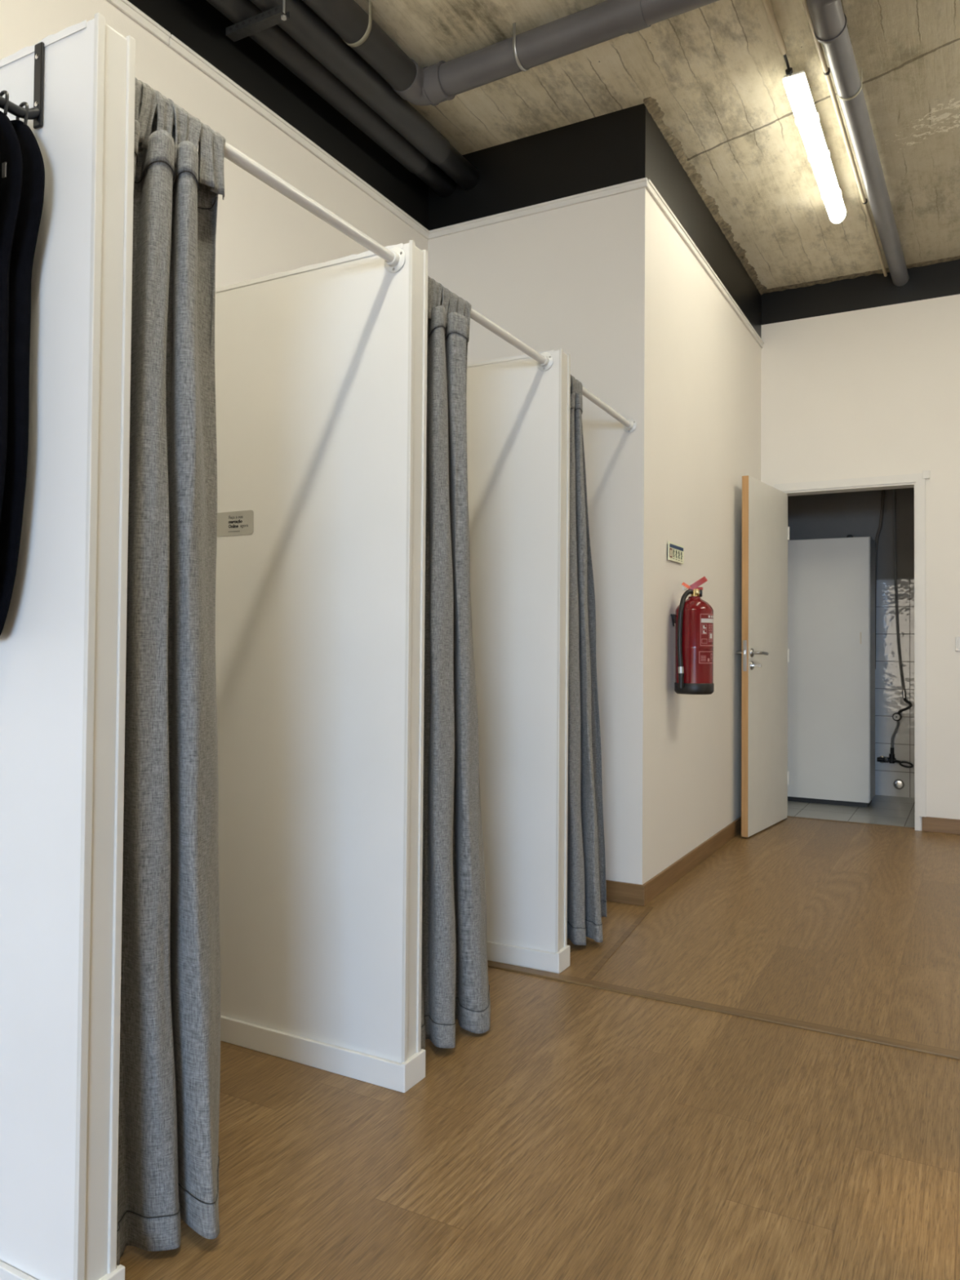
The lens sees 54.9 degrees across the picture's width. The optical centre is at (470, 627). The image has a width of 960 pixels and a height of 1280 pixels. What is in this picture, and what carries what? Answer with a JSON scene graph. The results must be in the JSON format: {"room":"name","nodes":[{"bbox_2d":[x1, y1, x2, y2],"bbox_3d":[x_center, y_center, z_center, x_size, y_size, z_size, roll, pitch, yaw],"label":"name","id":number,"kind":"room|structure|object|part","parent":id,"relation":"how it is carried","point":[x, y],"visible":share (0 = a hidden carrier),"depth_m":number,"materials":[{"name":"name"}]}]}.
{"room":"clothing store","nodes":[
{"label":"clothing store","id":0,"kind":"room"},
{"bbox_2d":[0,0,428,288],"bbox_3d":[-2.353,-0.608,0.528,0.150,3.279,8.627,0,-1,29],"label":"wall","id":1,"kind":"structure","parent":0,"point":[261,232],"depth_m":3.28,"materials":[{"name":"paint"}]},
{"bbox_2d":[106,0,429,238],"bbox_3d":[-2.272,-1.912,0.509,0.018,0.034,8.615,0,-1,29],"label":"trim","id":2,"kind":"structure","parent":1,"relation":"attached to","point":[126,6],"depth_m":3.25,"materials":[{"name":"white paint"}]},
{"bbox_2d":[119,817,959,1279],"bbox_3d":[0.340,1.088,0.237,5.239,0.080,11.191,0,-1,29],"label":"floor","id":3,"kind":"structure","parent":0,"point":[589,1133],"depth_m":2.05,"materials":[{"name":"brown wood"}]},
{"bbox_2d":[0,13,135,1279],"bbox_3d":[-1.020,0.063,1.681,1.066,2.007,0.094,0,-1,29],"label":"wall","id":4,"kind":"structure","parent":3,"relation":"on","point":[63,637],"depth_m":1.44,"materials":[{"name":"paint"}]},
{"bbox_3d":[-1.044,1.034,1.622,1.053,0.062,0.011,0,-1,29],"label":"skirting","id":5,"kind":"part","parent":4,"relation":"part of","materials":[{"name":"white paint"}]},
{"bbox_2d":[0,41,44,128],"bbox_3d":[-0.781,-0.869,1.317,0.026,0.138,0.374,0,-1,29],"label":"wall bracket","id":6,"kind":"object","parent":4,"relation":"attached to","point":[35,113],"visible":1,"depth_m":1.47,"materials":[{"name":"black metal"}]},
{"bbox_2d":[0,90,22,522],"bbox_3d":[-0.783,-0.405,1.450,0.230,0.847,0.038,0,-1,33],"label":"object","id":7,"kind":"object","parent":6,"relation":"hanging from","point":[11,155],"visible":0.99,"depth_m":1.41,"materials":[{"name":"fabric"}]},
{"bbox_3d":[-0.777,-0.816,1.322,0.016,0.030,0.358,0,-1,30],"label":"arm","id":8,"kind":"part","parent":6,"relation":"part of","materials":[{"name":"black metal"}]},
{"bbox_2d":[0,102,44,635],"bbox_3d":[-0.761,-0.404,1.478,0.228,0.847,0.034,0,-1,29],"label":"garment","id":9,"kind":"object","parent":6,"relation":"hanging from","point":[32,197],"visible":0.78,"depth_m":1.44,"materials":[{"name":"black fabric"}]},
{"bbox_3d":[-0.689,-0.866,1.477,0.020,0.136,0.005,0,-1,29],"label":"plate","id":10,"kind":"part","parent":6,"relation":"part of","materials":[{"name":"black metal"}]},
{"bbox_3d":[-0.567,1.031,1.407,0.012,0.066,0.094,0,-1,29],"label":"skirting","id":11,"kind":"part","parent":4,"relation":"part of","materials":[{"name":"white paint"}]},
{"bbox_2d":[214,240,427,1093],"bbox_3d":[-0.588,0.082,2.465,1.066,2.007,0.094,0,-1,29],"label":"wall","id":12,"kind":"structure","parent":3,"relation":"on","point":[321,368],"depth_m":2.30,"materials":[{"name":"paint"}]},
{"bbox_2d":[217,510,253,536],"bbox_3d":[-0.656,-0.275,2.470,0.200,0.064,0.001,0,-1,29],"label":"sticker","id":13,"kind":"object","parent":12,"relation":"attached to","point":[237,522],"visible":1,"depth_m":2.45,"materials":[{"name":"grey paper"}]},
{"bbox_2d":[140,89,405,272],"bbox_3d":[-0.381,-0.890,1.864,0.063,0.065,0.824,0,-1,29],"label":"curtain rod","id":14,"kind":"object","parent":12,"relation":"attached to","point":[394,258],"visible":0.52,"depth_m":1.94,"materials":[{"name":"white metal"}]},
{"bbox_2d":[116,77,226,1266],"bbox_3d":[-0.504,0.075,1.607,0.143,1.978,0.287,0,-1,24],"label":"curtain","id":15,"kind":"object","parent":14,"relation":"hanging from","point":[170,1066],"visible":0.85,"depth_m":1.58,"materials":[{"name":"grey fabric"}]},
{"bbox_3d":[-0.611,1.054,2.406,1.053,0.062,0.011,0,-1,29],"label":"skirting","id":16,"kind":"part","parent":12,"relation":"part of","materials":[{"name":"white paint"}]},
{"bbox_3d":[-0.135,1.051,2.191,0.012,0.066,0.094,0,-1,29],"label":"skirting","id":17,"kind":"part","parent":12,"relation":"part of","materials":[{"name":"white paint"}]},
{"bbox_2d":[466,347,570,973],"bbox_3d":[-0.155,0.102,3.252,1.066,2.007,0.094,0,-1,29],"label":"wall","id":18,"kind":"structure","parent":3,"relation":"on","point":[518,412],"depth_m":3.04,"materials":[{"name":"paint"}]},
{"bbox_2d":[441,293,553,370],"bbox_3d":[0.046,-0.874,2.653,0.063,0.063,0.827,0,-1,29],"label":"curtain rod","id":19,"kind":"object","parent":18,"relation":"attached to","point":[544,361],"visible":0.49,"depth_m":2.80,"materials":[{"name":"white metal"}]},
{"bbox_2d":[421,275,490,1049],"bbox_3d":[-0.043,0.094,2.453,0.125,1.983,0.420,0,-1,29],"label":"curtain","id":20,"kind":"object","parent":19,"relation":"hanging from","point":[455,984],"visible":0.81,"depth_m":2.42,"materials":[{"name":"grey fabric"}]},
{"bbox_3d":[-0.178,1.073,3.194,1.053,0.062,0.011,0,-1,29],"label":"skirting","id":21,"kind":"part","parent":18,"relation":"part of","materials":[{"name":"white paint"}]},
{"bbox_3d":[0.299,1.071,2.979,0.012,0.066,0.094,0,-1,29],"label":"skirting","id":22,"kind":"part","parent":18,"relation":"part of","materials":[{"name":"white paint"}]},
{"bbox_2d":[584,906,653,980],"bbox_3d":[0.543,1.111,3.291,0.020,0.003,0.898,0,-1,24],"label":"trim","id":23,"kind":"structure","parent":3,"relation":"on","point":[641,917],"depth_m":3.22,"materials":[{"name":"brown wood"}]},
{"bbox_2d":[487,960,959,1059],"bbox_3d":[1.458,1.097,2.253,4.826,0.008,0.044,0,-1,29],"label":"trim","id":24,"kind":"structure","parent":3,"relation":"on","point":[890,1042],"depth_m":2.62,"materials":[{"name":"brown wood"}]},
{"bbox_2d":[427,103,654,884],"bbox_3d":[0.280,-0.514,4.069,1.044,3.279,0.120,0,-1,29],"label":"wall","id":25,"kind":"structure","parent":0,"point":[578,279],"depth_m":3.86,"materials":[{"name":"paint"}]},
{"bbox_2d":[426,177,648,239],"bbox_3d":[0.263,-1.818,4.033,1.055,0.034,0.018,0,-1,29],"label":"trim","id":26,"kind":"structure","parent":25,"relation":"attached to","point":[641,183],"depth_m":4.00,"materials":[{"name":"white paint"}]},
{"bbox_2d":[570,383,636,432],"bbox_3d":[0.466,-0.846,3.440,0.060,0.077,0.815,0,-1,28],"label":"curtain rod","id":27,"kind":"object","parent":25,"relation":"attached to","point":[629,425],"visible":0.54,"depth_m":3.59,"materials":[{"name":"white metal"}]},
{"bbox_2d":[566,374,606,945],"bbox_3d":[0.404,0.114,3.250,0.141,1.983,0.455,0,-1,29],"label":"curtain","id":28,"kind":"object","parent":27,"relation":"hanging from","point":[586,860],"visible":0.67,"depth_m":3.21,"materials":[{"name":"grey fabric"}]},
{"bbox_2d":[605,880,644,906],"bbox_3d":[0.240,1.083,3.975,1.056,0.083,0.012,0,-1,29],"label":"baseboard","id":29,"kind":"structure","parent":25,"relation":"attached to","point":[616,891],"depth_m":3.75,"materials":[{"name":"brown wood"}]},
{"bbox_2d":[307,0,959,288],"bbox_3d":[0.378,-2.330,0.325,5.239,0.200,11.231,0,-1,29],"label":"ceiling","id":30,"kind":"structure","parent":0,"point":[715,71],"depth_m":3.79,"materials":[{"name":"concrete"}]},
{"bbox_2d":[226,0,289,41],"bbox_3d":[-0.700,-2.075,3.047,0.241,0.215,0.041,0,-1,29],"label":"hanger","id":31,"kind":"object","parent":30,"relation":"hanging from","point":[273,16],"visible":1,"depth_m":3.03,"materials":[{"name":"black metal"}]},
{"bbox_3d":[-0.602,-2.075,2.993,0.008,0.215,0.008,0,-1,29],"label":"threaded rod","id":32,"kind":"part","parent":31,"relation":"part of","materials":[{"name":"silver metal"}]},
{"bbox_2d":[206,0,456,197],"bbox_3d":[-2.186,-2.124,0.478,0.110,0.110,8.615,0,-1,29],"label":"ceiling pipe","id":33,"kind":"object","parent":31,"relation":"hanging from","point":[274,40],"visible":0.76,"depth_m":3.48,"materials":[{"name":"black metal"}]},
{"bbox_2d":[249,0,479,190],"bbox_3d":[-2.081,-2.129,0.421,0.110,0.110,8.615,0,-1,29],"label":"ceiling pipe","id":34,"kind":"object","parent":31,"relation":"hanging from","point":[304,26],"visible":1,"depth_m":3.45,"materials":[{"name":"black metal"}]},
{"bbox_2d":[302,0,719,106],"bbox_3d":[-0.173,-2.190,-0.941,4.559,0.141,8.070,0,-1,29],"label":"pipe","id":35,"kind":"object","parent":30,"relation":"attached to","point":[435,84],"visible":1,"depth_m":3.27,"materials":[{"name":"grey plastic"}]},
{"bbox_2d":[761,0,792,75],"bbox_3d":[1.075,-2.138,3.274,0.029,0.077,0.577,0,-1,30],"label":"conduit","id":36,"kind":"object","parent":30,"relation":"attached to","point":[766,4],"visible":1,"depth_m":3.31,"materials":[{"name":"beige metal"}]},
{"bbox_2d":[782,70,846,224],"bbox_3d":[1.540,-2.086,4.079,0.091,0.114,1.293,0,-1,29],"label":"lamp","id":37,"kind":"object","parent":30,"relation":"attached to","point":[797,87],"visible":1,"depth_m":3.90,"materials":[{"name":"white plastic"}]},
{"bbox_2d":[801,0,887,276],"bbox_3d":[1.750,-2.127,4.217,0.027,0.045,2.877,0,-1,30],"label":"cable conduit","id":38,"kind":"object","parent":30,"relation":"attached to","point":[826,70],"visible":0.94,"depth_m":3.94,"materials":[{"name":"grey metal"}]},
{"bbox_2d":[805,0,908,286],"bbox_3d":[3.107,-2.085,3.491,3.094,0.115,2.839,0,-1,29],"label":"drain pipe","id":39,"kind":"object","parent":30,"relation":"attached to","point":[829,22],"visible":1,"depth_m":3.73,"materials":[{"name":"grey plastic"}]},
{"bbox_2d":[651,121,761,878],"bbox_3d":[1.264,-0.488,4.899,0.120,3.279,2.284,0,-1,29],"label":"wall","id":40,"kind":"structure","parent":0,"point":[707,381],"depth_m":4.48,"materials":[{"name":"paint"}]},
{"bbox_2d":[667,541,684,564],"bbox_3d":[0.918,-0.332,4.131,0.012,0.081,0.230,0,-1,29],"label":"sign","id":41,"kind":"object","parent":40,"relation":"attached to","point":[675,551],"visible":1,"depth_m":4.12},
{"bbox_2d":[642,816,741,905],"bbox_3d":[1.256,1.107,4.737,0.012,0.083,2.304,0,-1,29],"label":"baseboard","id":42,"kind":"structure","parent":40,"relation":"attached to","point":[655,886],"depth_m":4.30,"materials":[{"name":"brown wood"}]},
{"bbox_2d":[671,576,714,694],"bbox_3d":[0.980,0.034,4.068,0.179,0.519,0.188,0,-1,29],"label":"fire extinguisher","id":43,"kind":"object","parent":40,"relation":"attached to","point":[693,618],"visible":1,"depth_m":4.00,"materials":[{"name":"red metal"}]},
{"bbox_3d":[0.995,-0.169,4.077,0.062,0.014,0.026,0,-1,7],"label":"carry handle","id":44,"kind":"part","parent":43,"relation":"part of","materials":[{"name":"red plastic"}]},
{"bbox_3d":[1.008,-0.194,4.076,0.077,0.062,0.028,0,-1,7],"label":"squeeze lever","id":45,"kind":"part","parent":43,"relation":"part of","materials":[{"name":"red plastic"}]},
{"bbox_2d":[700,654,712,661],"bbox_3d":[1.043,0.132,4.039,0.036,0.034,0.132,0,-1,29],"label":"print","id":46,"kind":"object","parent":43,"relation":"attached to","point":[703,657],"depth_m":4.00},
{"bbox_3d":[1.046,-0.027,4.044,0.034,0.018,0.133,0,-1,29],"label":"white panel","id":47,"kind":"part","parent":43,"relation":"part of","materials":[{"name":"white paper"}]},
{"bbox_2d":[708,624,713,641],"bbox_3d":[1.058,0.027,4.053,0.018,0.076,0.104,0,-1,17],"label":"print","id":48,"kind":"object","parent":43,"relation":"attached to","point":[710,626],"depth_m":4.02},
{"bbox_2d":[645,179,764,347],"bbox_3d":[1.282,-1.794,4.796,0.018,0.034,2.302,0,-1,29],"label":"trim","id":49,"kind":"structure","parent":40,"relation":"attached to","point":[651,188],"depth_m":4.48,"materials":[{"name":"white paint"}]},
{"bbox_2d":[643,97,767,295],"bbox_3d":[1.292,-2.122,4.776,0.055,0.024,2.325,0,-1,29],"label":"trim","id":50,"kind":"structure","parent":40,"relation":"attached to","point":[650,103],"depth_m":4.45,"materials":[{"name":"grey concrete"}]},
{"bbox_2d":[787,487,915,797],"bbox_3d":[3.079,-0.072,6.625,1.900,2.552,0.100,0,-1,29],"label":"wall","id":51,"kind":"structure","parent":0,"point":[855,513],"depth_m":6.62,"materials":[{"name":"tile"}]},
{"bbox_2d":[875,489,884,669],"bbox_3d":[2.933,-0.519,6.632,0.084,1.640,0.025,0,-1,18],"label":"tube","id":52,"kind":"object","parent":51,"relation":"attached to","point":[882,498],"visible":0.57,"depth_m":6.62,"materials":[{"name":"grey plastic"}]},
{"bbox_2d":[876,753,913,768],"bbox_3d":[3.013,0.945,6.550,0.235,0.091,0.050,0,-1,29],"label":"water tap","id":53,"kind":"object","parent":51,"relation":"attached to","point":[891,759],"visible":1,"depth_m":6.54,"materials":[{"name":"black metal"}]},
{"bbox_3d":[3.058,0.965,6.513,0.121,0.051,0.020,0,-1,33],"label":"loop lever","id":54,"kind":"part","parent":53,"relation":"part of","materials":[{"name":"black metal"}]},
{"bbox_2d":[893,779,904,789],"bbox_3d":[3.040,1.115,6.553,0.072,0.072,0.010,0,-1,29],"label":"outlet","id":55,"kind":"object","parent":51,"relation":"attached to","point":[898,784],"visible":1,"depth_m":6.55,"materials":[{"name":"silver metal"}]},
{"bbox_3d":[3.039,1.115,6.551,0.052,0.052,0.004,0,-1,29],"label":"lid","id":56,"kind":"part","parent":55,"relation":"part of","materials":[{"name":"silver metal"}]},
{"bbox_2d":[890,488,911,754],"bbox_3d":[3.052,-0.200,6.546,0.140,2.200,0.038,0,-1,29],"label":"supply hose","id":57,"kind":"object","parent":51,"relation":"attached to","point":[897,716],"visible":0.93,"depth_m":6.55,"materials":[{"name":"black rubber"}]},
{"bbox_2d":[787,795,915,827],"bbox_3d":[2.768,1.229,6.053,1.900,0.078,1.344,0,-1,29],"label":"floor","id":58,"kind":"structure","parent":0,"point":[882,809],"depth_m":5.94,"materials":[{"name":"grey tile"}]},
{"bbox_2d":[787,536,875,807],"bbox_3d":[2.411,0.300,6.374,0.672,1.787,0.358,0,-1,29],"label":"tall cabinet","id":59,"kind":"object","parent":58,"relation":"on","point":[831,582],"visible":0.73,"depth_m":6.18,"materials":[{"name":"laminate"}]},
{"bbox_2d":[760,259,959,831],"bbox_3d":[3.506,-0.470,4.911,3.795,3.279,0.100,0,-1,29],"label":"wall","id":60,"kind":"structure","parent":0,"point":[860,375],"depth_m":5.45,"materials":[{"name":"paint"}]},
{"bbox_2d":[735,470,929,837],"bbox_3d":[2.073,0.133,5.255,0.949,2.084,0.873,0,-1,29],"label":"door","id":61,"kind":"structure","parent":60,"relation":"in","point":[765,775],"depth_m":5.33,"materials":[{"name":"white paint"}]},
{"bbox_3d":[1.529,0.142,5.191,0.058,0.049,0.155,0,-1,29],"label":"lever handle","id":62,"kind":"part","parent":61,"relation":"part of","materials":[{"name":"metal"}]},
{"bbox_3d":[1.509,0.157,5.075,0.020,0.170,0.002,0,-1,35],"label":"lock plate","id":63,"kind":"part","parent":61,"relation":"part of","materials":[{"name":"metal"}]},
{"bbox_3d":[1.609,0.142,5.135,0.059,0.049,0.150,0,-1,35],"label":"lever handle","id":64,"kind":"part","parent":61,"relation":"part of","materials":[{"name":"metal"}]},
{"bbox_3d":[2.260,-0.864,5.539,0.842,0.048,0.018,0,-1,29],"label":"architrave","id":65,"kind":"part","parent":61,"relation":"part of","materials":[{"name":"white paint"}]},
{"bbox_3d":[2.599,0.139,5.327,0.048,2.055,0.018,0,-1,29],"label":"architrave","id":66,"kind":"part","parent":61,"relation":"part of","materials":[{"name":"white paint"}]},
{"bbox_2d":[764,255,959,293],"bbox_3d":[2.818,-2.103,5.245,2.277,0.014,0.049,0,-1,29],"label":"trim","id":67,"kind":"structure","parent":60,"relation":"attached to","point":[954,258],"depth_m":5.54,"materials":[{"name":"grey concrete"}]},
{"bbox_2d":[922,816,959,834],"bbox_3d":[3.862,1.125,4.610,2.890,0.084,0.012,0,-1,29],"label":"baseboard","id":68,"kind":"structure","parent":60,"relation":"attached to","point":[944,825],"depth_m":5.25,"materials":[{"name":"brown wood"}]},
{"bbox_2d":[955,636,959,651],"bbox_3d":[2.791,0.094,5.225,0.082,0.082,0.014,0,-1,29],"label":"light switch","id":69,"kind":"object","parent":60,"relation":"attached to","point":[957,638],"visible":1,"depth_m":5.24,"materials":[{"name":"white plastic"}]}
]}

